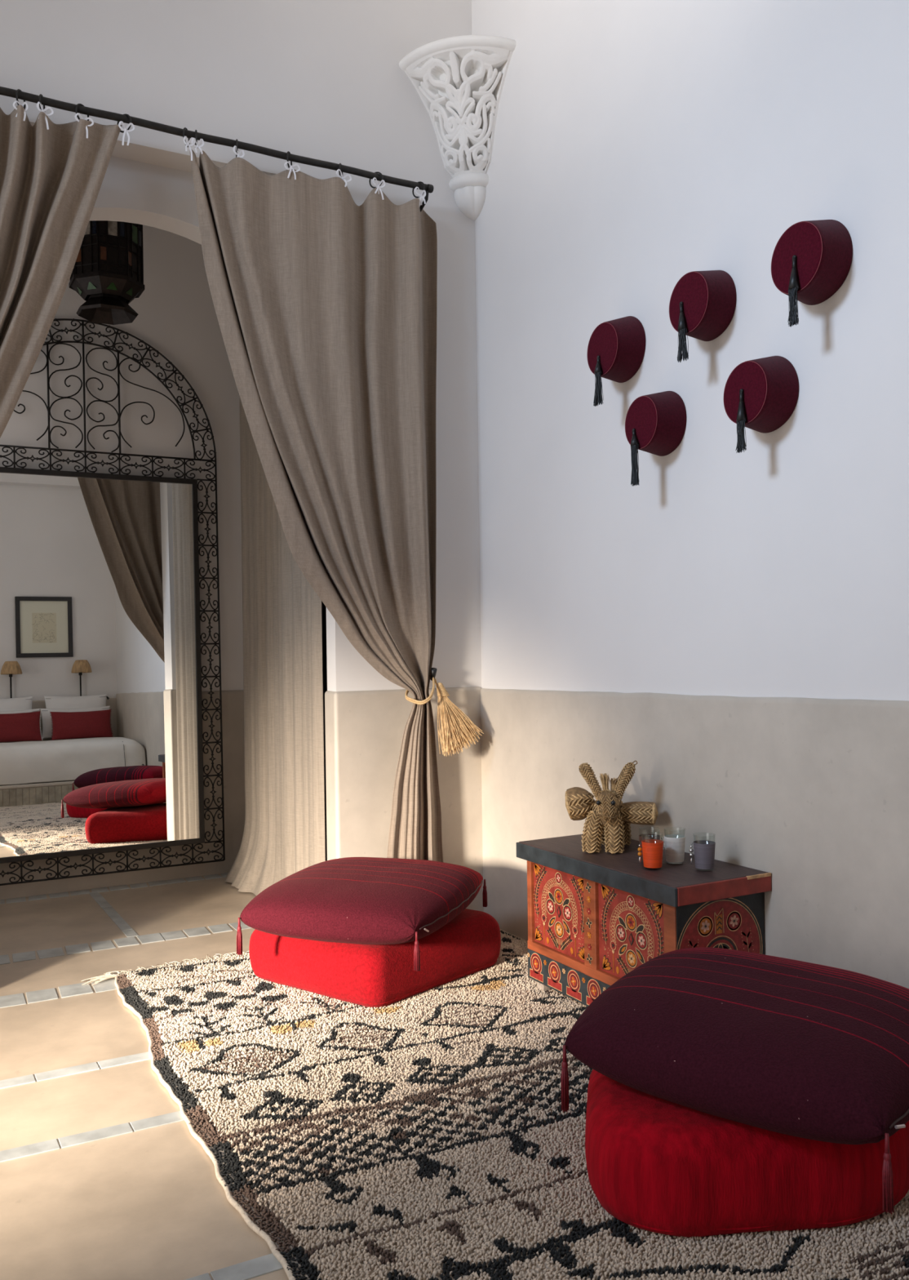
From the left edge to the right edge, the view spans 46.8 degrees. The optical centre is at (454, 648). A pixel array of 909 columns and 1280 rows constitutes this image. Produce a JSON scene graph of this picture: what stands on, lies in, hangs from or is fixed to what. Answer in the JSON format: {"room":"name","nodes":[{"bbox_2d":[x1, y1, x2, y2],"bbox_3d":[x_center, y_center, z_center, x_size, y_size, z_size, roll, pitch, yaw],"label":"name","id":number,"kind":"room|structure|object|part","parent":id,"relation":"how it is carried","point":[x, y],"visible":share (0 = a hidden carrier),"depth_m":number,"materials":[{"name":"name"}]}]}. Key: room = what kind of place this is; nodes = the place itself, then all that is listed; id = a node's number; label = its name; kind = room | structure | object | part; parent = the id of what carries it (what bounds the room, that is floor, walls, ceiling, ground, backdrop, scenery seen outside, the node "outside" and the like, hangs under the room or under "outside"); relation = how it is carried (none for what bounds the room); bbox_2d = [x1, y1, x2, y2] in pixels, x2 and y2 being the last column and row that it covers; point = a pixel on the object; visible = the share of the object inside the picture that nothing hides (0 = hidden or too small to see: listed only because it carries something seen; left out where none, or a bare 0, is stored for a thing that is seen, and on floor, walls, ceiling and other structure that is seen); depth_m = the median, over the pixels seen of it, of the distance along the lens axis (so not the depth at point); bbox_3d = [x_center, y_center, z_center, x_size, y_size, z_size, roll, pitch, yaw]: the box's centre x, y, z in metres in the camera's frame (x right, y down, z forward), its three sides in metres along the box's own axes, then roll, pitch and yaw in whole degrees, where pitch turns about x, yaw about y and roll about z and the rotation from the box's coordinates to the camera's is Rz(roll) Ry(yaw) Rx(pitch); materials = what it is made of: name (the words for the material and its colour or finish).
{"room":"traditional dwelling","nodes":[
{"label":"traditional dwelling","id":0,"kind":"room"},
{"bbox_2d":[0,225,244,691],"bbox_3d":[-1.700,-1.075,4.778,2.430,4.300,0.200,-1,0,-29],"label":"wall","id":1,"kind":"structure","parent":0,"point":[177,317],"depth_m":4.86,"materials":[{"name":"white paint"}]},
{"bbox_2d":[0,318,225,885],"bbox_3d":[-1.622,-0.231,4.642,1.179,2.461,0.072,-1,0,-28],"label":"arched mirror","id":2,"kind":"object","parent":1,"relation":"attached to","point":[102,748],"visible":0.97,"depth_m":4.66,"materials":[{"name":"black metal"}]},
{"bbox_3d":[-1.960,-0.821,4.483,0.149,0.099,0.012,-1,-1,-28],"label":"scroll panel","id":3,"kind":"part","parent":2,"relation":"part of","materials":[{"name":"black metal"}]},
{"bbox_3d":[-1.913,0.955,4.444,0.149,0.099,0.012,-1,-1,-28],"label":"scroll panel","id":4,"kind":"part","parent":2,"relation":"part of","materials":[{"name":"black metal"}]},
{"bbox_3d":[-1.831,-0.822,4.552,0.149,0.099,0.012,-1,-1,-28],"label":"scroll panel","id":5,"kind":"part","parent":2,"relation":"part of","materials":[{"name":"black metal"}]},
{"bbox_3d":[-1.784,0.953,4.513,0.149,0.099,0.012,-1,-1,-28],"label":"scroll panel","id":6,"kind":"part","parent":2,"relation":"part of","materials":[{"name":"black metal"}]},
{"bbox_3d":[-1.833,-1.364,4.570,0.144,0.107,0.012,-26,10,-26],"label":"scroll panel","id":7,"kind":"part","parent":2,"relation":"part of","materials":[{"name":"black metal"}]},
{"bbox_3d":[-1.715,-1.402,4.635,0.144,0.107,0.012,-9,3,-28],"label":"scroll panel","id":8,"kind":"part","parent":2,"relation":"part of","materials":[{"name":"black metal"}]},
{"bbox_3d":[-1.702,-0.824,4.621,0.149,0.099,0.012,-1,-1,-28],"label":"scroll panel","id":9,"kind":"part","parent":2,"relation":"part of","materials":[{"name":"black metal"}]},
{"bbox_3d":[-1.655,0.951,4.582,0.149,0.099,0.012,-1,-1,-28],"label":"scroll panel","id":10,"kind":"part","parent":2,"relation":"part of","materials":[{"name":"black metal"}]},
{"bbox_3d":[-1.591,-1.404,4.701,0.144,0.107,0.012,8,-5,-28],"label":"scroll panel","id":11,"kind":"part","parent":2,"relation":"part of","materials":[{"name":"black metal"}]},
{"bbox_2d":[0,472,199,857],"bbox_3d":[-1.615,0.063,4.638,0.946,1.641,0.005,-1,-1,-28],"label":"mirror glass","id":12,"kind":"object","parent":2,"relation":"attached to","point":[99,721],"depth_m":4.65,"materials":[{"name":"mirror"}]},
{"bbox_3d":[-1.615,0.063,4.638,0.990,1.685,0.020,-1,-1,-28],"label":"frame","id":13,"kind":"part","parent":2,"relation":"part of","materials":[{"name":"black metal"}]},
{"bbox_3d":[-1.573,-0.826,4.690,0.149,0.099,0.012,-1,-1,-28],"label":"scroll panel","id":14,"kind":"part","parent":2,"relation":"part of","materials":[{"name":"black metal"}]},
{"bbox_3d":[-1.526,0.949,4.651,0.149,0.099,0.012,-1,-1,-28],"label":"scroll panel","id":15,"kind":"part","parent":2,"relation":"part of","materials":[{"name":"black metal"}]},
{"bbox_3d":[-1.471,-1.369,4.764,0.144,0.107,0.012,24,-13,-25],"label":"scroll panel","id":16,"kind":"part","parent":2,"relation":"part of","materials":[{"name":"black metal"}]},
{"bbox_3d":[-1.444,-0.828,4.759,0.149,0.099,0.012,-1,-1,-28],"label":"scroll panel","id":17,"kind":"part","parent":2,"relation":"part of","materials":[{"name":"black metal"}]},
{"bbox_3d":[-1.397,0.947,4.720,0.149,0.099,0.012,-1,-1,-28],"label":"scroll panel","id":18,"kind":"part","parent":2,"relation":"part of","materials":[{"name":"black metal"}]},
{"bbox_3d":[-1.363,-1.301,4.820,0.144,0.107,0.012,40,-19,-21],"label":"scroll panel","id":19,"kind":"part","parent":2,"relation":"part of","materials":[{"name":"black metal"}]},
{"bbox_3d":[-1.315,-0.830,4.828,0.149,0.099,0.012,-1,-1,-28],"label":"scroll panel","id":20,"kind":"part","parent":2,"relation":"part of","materials":[{"name":"black metal"}]},
{"bbox_3d":[-1.268,0.946,4.789,0.149,0.099,0.012,-1,-1,-28],"label":"scroll panel","id":21,"kind":"part","parent":2,"relation":"part of","materials":[{"name":"black metal"}]},
{"bbox_3d":[-1.273,-1.203,4.865,0.107,0.144,0.012,-42,17,-23],"label":"scroll panel","id":22,"kind":"part","parent":2,"relation":"part of","materials":[{"name":"black metal"}]},
{"bbox_3d":[-1.208,-1.083,4.895,0.107,0.144,0.012,-26,10,-26],"label":"scroll panel","id":23,"kind":"part","parent":2,"relation":"part of","materials":[{"name":"black metal"}]},
{"bbox_3d":[-1.187,-0.832,4.897,0.149,0.099,0.012,-1,-1,-28],"label":"scroll panel","id":24,"kind":"part","parent":2,"relation":"part of","materials":[{"name":"black metal"}]},
{"bbox_3d":[-1.173,-0.949,4.909,0.107,0.144,0.012,-9,3,-28],"label":"scroll panel","id":25,"kind":"part","parent":2,"relation":"part of","materials":[{"name":"black metal"}]},
{"bbox_3d":[-1.159,-0.709,4.908,0.099,0.156,0.012,-1,-1,-28],"label":"scroll panel","id":26,"kind":"part","parent":2,"relation":"part of","materials":[{"name":"black metal"}]},
{"bbox_3d":[-1.155,-0.556,4.905,0.099,0.156,0.012,-1,-1,-28],"label":"scroll panel","id":27,"kind":"part","parent":2,"relation":"part of","materials":[{"name":"black metal"}]},
{"bbox_3d":[-1.140,0.944,4.858,0.149,0.099,0.012,-1,-1,-28],"label":"scroll panel","id":28,"kind":"part","parent":2,"relation":"part of","materials":[{"name":"black metal"}]},
{"bbox_3d":[-1.151,-0.403,4.901,0.099,0.156,0.012,-1,-1,-28],"label":"scroll panel","id":29,"kind":"part","parent":2,"relation":"part of","materials":[{"name":"black metal"}]},
{"bbox_3d":[-1.146,-0.250,4.898,0.099,0.156,0.012,-1,-1,-28],"label":"scroll panel","id":30,"kind":"part","parent":2,"relation":"part of","materials":[{"name":"black metal"}]},
{"bbox_3d":[-1.142,-0.097,4.894,0.099,0.156,0.012,-1,-1,-28],"label":"scroll panel","id":31,"kind":"part","parent":2,"relation":"part of","materials":[{"name":"black metal"}]},
{"bbox_3d":[-1.138,0.056,4.891,0.099,0.156,0.012,-1,-1,-28],"label":"scroll panel","id":32,"kind":"part","parent":2,"relation":"part of","materials":[{"name":"black metal"}]},
{"bbox_3d":[-1.134,0.209,4.888,0.099,0.156,0.012,-1,-1,-28],"label":"scroll panel","id":33,"kind":"part","parent":2,"relation":"part of","materials":[{"name":"black metal"}]},
{"bbox_3d":[-1.130,0.362,4.884,0.099,0.156,0.012,-1,-1,-28],"label":"scroll panel","id":34,"kind":"part","parent":2,"relation":"part of","materials":[{"name":"black metal"}]},
{"bbox_3d":[-1.126,0.515,4.881,0.099,0.156,0.012,-1,-1,-28],"label":"scroll panel","id":35,"kind":"part","parent":2,"relation":"part of","materials":[{"name":"black metal"}]},
{"bbox_3d":[-1.122,0.669,4.878,0.099,0.156,0.012,-1,-1,-28],"label":"scroll panel","id":36,"kind":"part","parent":2,"relation":"part of","materials":[{"name":"black metal"}]},
{"bbox_3d":[-1.118,0.822,4.874,0.099,0.156,0.012,-1,-1,-28],"label":"scroll panel","id":37,"kind":"part","parent":2,"relation":"part of","materials":[{"name":"black metal"}]},
{"bbox_2d":[0,689,245,899],"bbox_3d":[-1.627,0.641,4.682,1.620,0.866,0.014,-1,0,-29],"label":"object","id":38,"kind":"structure","parent":1,"relation":"attached to","point":[233,701],"depth_m":4.92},
{"bbox_2d":[0,0,481,691],"bbox_3d":[-1.915,-1.072,3.087,4.430,4.300,0.240,-1,0,-29],"label":"wall","id":39,"kind":"structure","parent":0,"point":[323,80],"depth_m":3.71,"materials":[{"name":"white paint"}]},
{"bbox_2d":[0,86,434,212],"bbox_3d":[-1.086,-1.639,3.334,2.236,0.086,0.128,-1,0,-29],"label":"curtain rod","id":40,"kind":"object","parent":39,"relation":"attached to","point":[5,91],"visible":0.92,"depth_m":3.43,"materials":[{"name":"metal"}]},
{"bbox_2d":[0,88,134,437],"bbox_3d":[-1.427,-0.308,3.092,0.969,2.739,0.096,-1,0,-29],"label":"curtain","id":41,"kind":"object","parent":40,"relation":"hanging from","point":[52,175],"visible":1,"depth_m":3.18,"materials":[{"name":"grey fabric"}]},
{"bbox_2d":[182,127,443,862],"bbox_3d":[-0.453,-0.279,3.632,0.952,2.817,0.126,-1,0,-29],"label":"curtain","id":42,"kind":"object","parent":40,"relation":"hanging from","point":[325,303],"visible":0.92,"depth_m":3.65,"materials":[{"name":"grey fabric"}]},
{"bbox_2d":[224,395,325,895],"bbox_3d":[-0.795,-0.252,4.394,0.129,2.612,1.059,-1,0,-29],"label":"sheer curtain","id":43,"kind":"object","parent":39,"relation":"hanging from","point":[284,832],"visible":0.62,"depth_m":4.39,"materials":[{"name":"fabric"}]},
{"bbox_2d":[324,686,484,911],"bbox_3d":[-0.184,0.602,3.947,0.612,0.901,0.139,-1,0,-29],"label":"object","id":44,"kind":"structure","parent":39,"relation":"attached to","point":[365,729],"depth_m":3.83,"materials":[{"name":"beige paint"}]},
{"bbox_2d":[429,667,437,680],"bbox_3d":[-0.096,0.095,3.856,0.024,0.049,0.112,-1,0,-29],"label":"wall hook","id":45,"kind":"object","parent":39,"relation":"attached to","point":[433,670],"visible":0.76,"depth_m":3.82,"materials":[{"name":"black metal"}]},
{"bbox_2d":[404,677,484,756],"bbox_3d":[-0.038,0.246,3.840,0.288,0.294,0.146,-1,0,-29],"label":"tieback","id":46,"kind":"object","parent":45,"relation":"hanging from","point":[457,731],"visible":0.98,"depth_m":3.81,"materials":[{"name":"fabric"}]},
{"bbox_2d":[399,35,516,221],"bbox_3d":[0.011,-1.915,3.830,0.316,0.539,0.316,-1,0,-29],"label":"wall sconce","id":47,"kind":"object","parent":39,"relation":"attached to","point":[459,81],"visible":1,"depth_m":3.87,"materials":[{"name":"ceramic"}]},
{"bbox_2d":[0,874,527,1279],"bbox_3d":[-0.986,1.115,1.447,4.830,0.100,6.900,-1,0,-29],"label":"floor","id":48,"kind":"structure","parent":0,"point":[149,1203],"depth_m":2.39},
{"bbox_2d":[0,872,283,1279],"bbox_3d":[-1.157,1.065,2.498,3.936,0.003,4.268,-1,0,-29],"label":"trim","id":49,"kind":"structure","parent":48,"relation":"in","point":[266,1264],"depth_m":3.16,"materials":[{"name":"white tile"}]},
{"bbox_2d":[80,930,908,1279],"bbox_3d":[0.232,1.035,2.237,1.440,0.025,3.405,-1,0,-29],"label":"rug","id":50,"kind":"object","parent":48,"relation":"on","point":[427,1135],"visible":0.56,"depth_m":2.23,"materials":[{"name":"beige carpet"}]},
{"bbox_2d":[248,908,501,1007],"bbox_3d":[-0.250,0.947,3.373,0.570,0.190,0.630,-1,0,42],"label":"pouf","id":51,"kind":"object","parent":50,"relation":"on","point":[374,975],"visible":0.57,"depth_m":3.15,"materials":[{"name":"red fabric"}]},
{"bbox_2d":[236,857,487,971],"bbox_3d":[-0.266,0.797,3.272,0.607,0.209,0.638,-1,0,18],"label":"floor cushion","id":52,"kind":"object","parent":51,"relation":"on","point":[362,900],"visible":1,"depth_m":3.06,"materials":[{"name":"red fabric"}]},
{"bbox_2d":[516,834,771,1006],"bbox_3d":[0.507,0.808,2.959,0.320,0.446,0.736,-1,0,-29],"label":"chest","id":53,"kind":"object","parent":50,"relation":"on","point":[594,918],"visible":0.76,"depth_m":2.83,"materials":[{"name":"red paint"}]},
{"bbox_3d":[0.270,1.015,3.171,0.026,0.038,0.034,-1,0,-29],"label":"leg","id":54,"kind":"part","parent":53,"relation":"part of","materials":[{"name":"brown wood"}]},
{"bbox_3d":[0.305,0.765,3.060,0.001,0.234,0.268,-1,0,-29],"label":"painted panel","id":55,"kind":"part","parent":53,"relation":"part of","materials":[{"name":"red paint"}]},
{"bbox_3d":[0.392,0.954,2.897,0.015,0.088,0.680,-1,0,-29],"label":"board","id":56,"kind":"part","parent":53,"relation":"part of","materials":[{"name":"blue paint"}]},
{"bbox_3d":[0.392,0.774,2.898,0.022,0.284,0.680,-1,0,-29],"label":"frame","id":57,"kind":"part","parent":53,"relation":"part of","materials":[{"name":"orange wood"}]},
{"bbox_2d":[565,760,657,853],"bbox_3d":[0.451,0.454,3.055,0.249,0.261,0.223,-1,0,-29],"label":"donkey","id":58,"kind":"object","parent":53,"relation":"on","point":[608,819],"visible":1,"depth_m":3.00,"materials":[{"name":"brown wicker"}]},
{"bbox_2d":[565,786,595,820],"bbox_3d":[0.368,0.455,3.066,0.088,0.098,0.112,-1,0,15],"label":"basket","id":59,"kind":"object","parent":58,"relation":"on","point":[580,802],"depth_m":3.03,"materials":[{"name":"wicker"}]},
{"bbox_3d":[0.400,0.525,3.020,0.073,0.120,0.056,-1,0,-29],"label":"leg","id":60,"kind":"part","parent":58,"relation":"part of","materials":[{"name":"wicker"}]},
{"bbox_3d":[0.430,0.533,3.124,0.050,0.104,0.054,-1,0,-29],"label":"leg","id":61,"kind":"part","parent":58,"relation":"part of","materials":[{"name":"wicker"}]},
{"bbox_3d":[0.456,0.525,3.010,0.060,0.118,0.067,-1,0,-29],"label":"leg","id":62,"kind":"part","parent":58,"relation":"part of","materials":[{"name":"wicker"}]},
{"bbox_3d":[0.496,0.532,3.111,0.057,0.104,0.047,-1,0,-29],"label":"leg","id":63,"kind":"part","parent":58,"relation":"part of","materials":[{"name":"wicker"}]},
{"bbox_2d":[620,801,657,824],"bbox_3d":[0.534,0.478,3.040,0.108,0.067,0.080,-1,0,11],"label":"basket","id":64,"kind":"object","parent":58,"relation":"on","point":[631,812],"depth_m":3.01,"materials":[{"name":"wicker"}]},
{"bbox_3d":[0.466,0.762,2.765,0.001,0.234,0.264,-1,0,-29],"label":"painted panel","id":65,"kind":"part","parent":53,"relation":"part of","materials":[{"name":"red paint"}]},
{"bbox_3d":[0.506,0.608,2.962,0.314,0.045,0.724,-1,0,-29],"label":"lid","id":66,"kind":"part","parent":53,"relation":"part of","materials":[{"name":"grey wood"}]},
{"bbox_2d":[639,833,660,860],"bbox_3d":[0.533,0.537,2.865,0.059,0.092,0.058,-1,0,29],"label":"tea glass","id":67,"kind":"object","parent":53,"relation":"on","point":[646,836],"visible":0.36,"depth_m":2.86,"materials":[{"name":"clear glass"}]},
{"bbox_2d":[637,839,663,867],"bbox_3d":[0.525,0.537,2.783,0.059,0.092,0.058,-1,0,-29],"label":"candle","id":68,"kind":"object","parent":53,"relation":"on","point":[652,849],"visible":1,"depth_m":2.76,"materials":[{"name":"orange wax"}]},
{"bbox_2d":[661,834,685,862],"bbox_3d":[0.598,0.536,2.850,0.059,0.092,0.058,-1,0,-29],"label":"candle","id":69,"kind":"object","parent":53,"relation":"on","point":[674,843],"visible":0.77,"depth_m":2.83,"materials":[{"name":"white wax"}]},
{"bbox_2d":[689,840,715,869],"bbox_3d":[0.656,0.535,2.758,0.059,0.092,0.058,-1,0,-29],"label":"candle","id":70,"kind":"object","parent":53,"relation":"on","point":[704,850],"visible":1,"depth_m":2.74,"materials":[{"name":"grey wax"}]},
{"bbox_2d":[585,1069,908,1237],"bbox_3d":[0.584,0.929,2.105,0.699,0.200,0.570,-1,0,-5],"label":"pouf","id":71,"kind":"object","parent":50,"relation":"on","point":[655,1164],"visible":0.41,"depth_m":1.83,"materials":[{"name":"fabric"}]},
{"bbox_2d":[560,946,908,1213],"bbox_3d":[0.619,0.793,2.109,0.653,0.242,0.642,-1,0,35],"label":"floor cushion","id":72,"kind":"object","parent":71,"relation":"on","point":[789,1046],"visible":1,"depth_m":1.92,"materials":[{"name":"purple fabric"}]},
{"bbox_3d":[0.733,0.786,1.725,0.022,0.010,0.005,-1,0,-32],"label":"zip pull","id":73,"kind":"part","parent":72,"relation":"part of","materials":[{"name":"silver metal"}]},
{"bbox_2d":[471,0,908,700],"bbox_3d":[1.013,-1.115,2.557,0.200,4.300,6.900,-1,0,-29],"label":"wall","id":74,"kind":"structure","parent":0,"point":[640,146],"depth_m":2.98,"materials":[{"name":"white paint"}]},
{"bbox_2d":[586,315,645,406],"bbox_3d":[0.470,-0.874,3.199,0.141,0.292,0.208,-1,0,-29],"label":"hat","id":75,"kind":"object","parent":74,"relation":"attached to","point":[616,348],"visible":1,"depth_m":3.14,"materials":[{"name":"red fabric"}]},
{"bbox_2d":[625,391,686,485],"bbox_3d":[0.560,-0.608,3.041,0.141,0.288,0.194,-1,0,-29],"label":"hat","id":76,"kind":"object","parent":74,"relation":"attached to","point":[655,424],"visible":1,"depth_m":2.99,"materials":[{"name":"red fabric"}]},
{"bbox_3d":[0.570,-0.658,3.047,0.116,0.188,0.194,-1,0,-29],"label":"felt crown","id":77,"kind":"part","parent":76,"relation":"part of","materials":[{"name":"red fabric"}]},
{"bbox_2d":[480,688,908,988],"bbox_3d":[1.304,0.556,1.848,0.014,0.951,5.000,-1,0,-29],"label":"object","id":78,"kind":"structure","parent":74,"relation":"attached to","point":[812,794],"depth_m":2.76,"materials":[{"name":"beige paint"}]},
{"bbox_2d":[669,270,736,362],"bbox_3d":[0.656,-0.904,2.858,0.141,0.270,0.202,-1,0,-29],"label":"hat","id":79,"kind":"object","parent":74,"relation":"attached to","point":[703,304],"visible":1,"depth_m":2.81,"materials":[{"name":"red fabric"}]},
{"bbox_2d":[724,355,799,453],"bbox_3d":[0.758,-0.622,2.678,0.141,0.262,0.197,-1,0,-29],"label":"hat","id":80,"kind":"object","parent":74,"relation":"attached to","point":[761,395],"visible":1,"depth_m":2.62,"materials":[{"name":"red fabric"}]},
{"bbox_2d":[771,219,853,327],"bbox_3d":[0.837,-0.900,2.527,0.141,0.281,0.207,-1,0,-29],"label":"hat","id":81,"kind":"object","parent":74,"relation":"attached to","point":[811,260],"visible":1,"depth_m":2.47,"materials":[{"name":"red fabric"}]},
{"bbox_3d":[-0.581,-0.592,4.611,0.180,3.300,1.160,-1,0,-29],"label":"wall","id":82,"kind":"structure","parent":0,"visible":0},
{"bbox_2d":[68,220,145,324],"bbox_3d":[-1.383,-1.777,4.159,0.270,0.925,0.270,-1,0,-29],"label":"hanging lantern","id":83,"kind":"object","parent":82,"relation":"hanging from","point":[108,272],"visible":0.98,"depth_m":4.07,"materials":[{"name":"black metal"}]},
{"bbox_3d":[-1.450,-1.514,4.045,0.022,0.050,0.002,-1,0,16],"label":"glass pane","id":84,"kind":"part","parent":83,"relation":"part of","materials":[{"name":"orange glass"}]},
{"bbox_3d":[-1.417,-1.622,4.035,0.034,0.065,0.002,-1,0,16],"label":"glass pane","id":85,"kind":"part","parent":83,"relation":"part of","materials":[{"name":"white glass"}]},
{"bbox_3d":[-1.407,-1.403,4.056,0.040,0.027,0.016,-1,0,16],"label":"glass pane","id":86,"kind":"part","parent":83,"relation":"part of","materials":[{"name":"green glass"}]},
{"bbox_3d":[-1.382,-1.620,4.025,0.016,0.060,0.002,-1,0,16],"label":"glass pane","id":87,"kind":"part","parent":83,"relation":"part of","materials":[{"name":"blue glass"}]},
{"bbox_3d":[-1.349,-1.515,4.029,0.022,0.050,0.002,-1,0,-29],"label":"glass pane","id":88,"kind":"part","parent":83,"relation":"part of","materials":[{"name":"orange glass"}]},
{"bbox_3d":[-1.377,-1.348,4.159,0.222,0.067,0.222,-1,0,-29],"label":"crown","id":89,"kind":"part","parent":83,"relation":"part of","materials":[{"name":"black metal"}]},
{"bbox_3d":[-1.326,-1.404,4.065,0.040,0.027,0.016,-1,0,-29],"label":"glass pane","id":90,"kind":"part","parent":83,"relation":"part of","materials":[{"name":"green glass"}]},
{"bbox_3d":[-1.319,-1.623,4.046,0.034,0.065,0.002,-1,0,-29],"label":"glass pane","id":91,"kind":"part","parent":83,"relation":"part of","materials":[{"name":"white glass"}]},
{"bbox_3d":[-1.287,-1.621,4.063,0.016,0.060,0.002,-1,0,-29],"label":"glass pane","id":92,"kind":"part","parent":83,"relation":"part of","materials":[{"name":"blue glass"}]},
{"bbox_3d":[-1.275,-1.405,4.129,0.016,0.027,0.040,-1,0,16],"label":"glass pane","id":93,"kind":"part","parent":83,"relation":"part of","materials":[{"name":"green glass"}]},
{"bbox_3d":[-1.265,-1.517,4.088,0.002,0.050,0.022,-1,0,16],"label":"glass pane","id":94,"kind":"part","parent":83,"relation":"part of","materials":[{"name":"orange glass"}]},
{"bbox_3d":[-1.257,-1.624,4.123,0.002,0.065,0.034,-1,0,16],"label":"glass pane","id":95,"kind":"part","parent":83,"relation":"part of","materials":[{"name":"green glass"}]},
{"bbox_3d":[-1.247,-1.622,4.157,0.002,0.060,0.016,-1,0,16],"label":"glass pane","id":96,"kind":"part","parent":83,"relation":"part of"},
{"bbox_2d":[321,600,327,861],"bbox_3d":[-0.430,0.006,4.466,0.050,2.100,0.650,-1,0,-29],"label":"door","id":97,"kind":"structure","parent":82,"relation":"in","point":[323,606],"depth_m":4.70,"materials":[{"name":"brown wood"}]}
]}

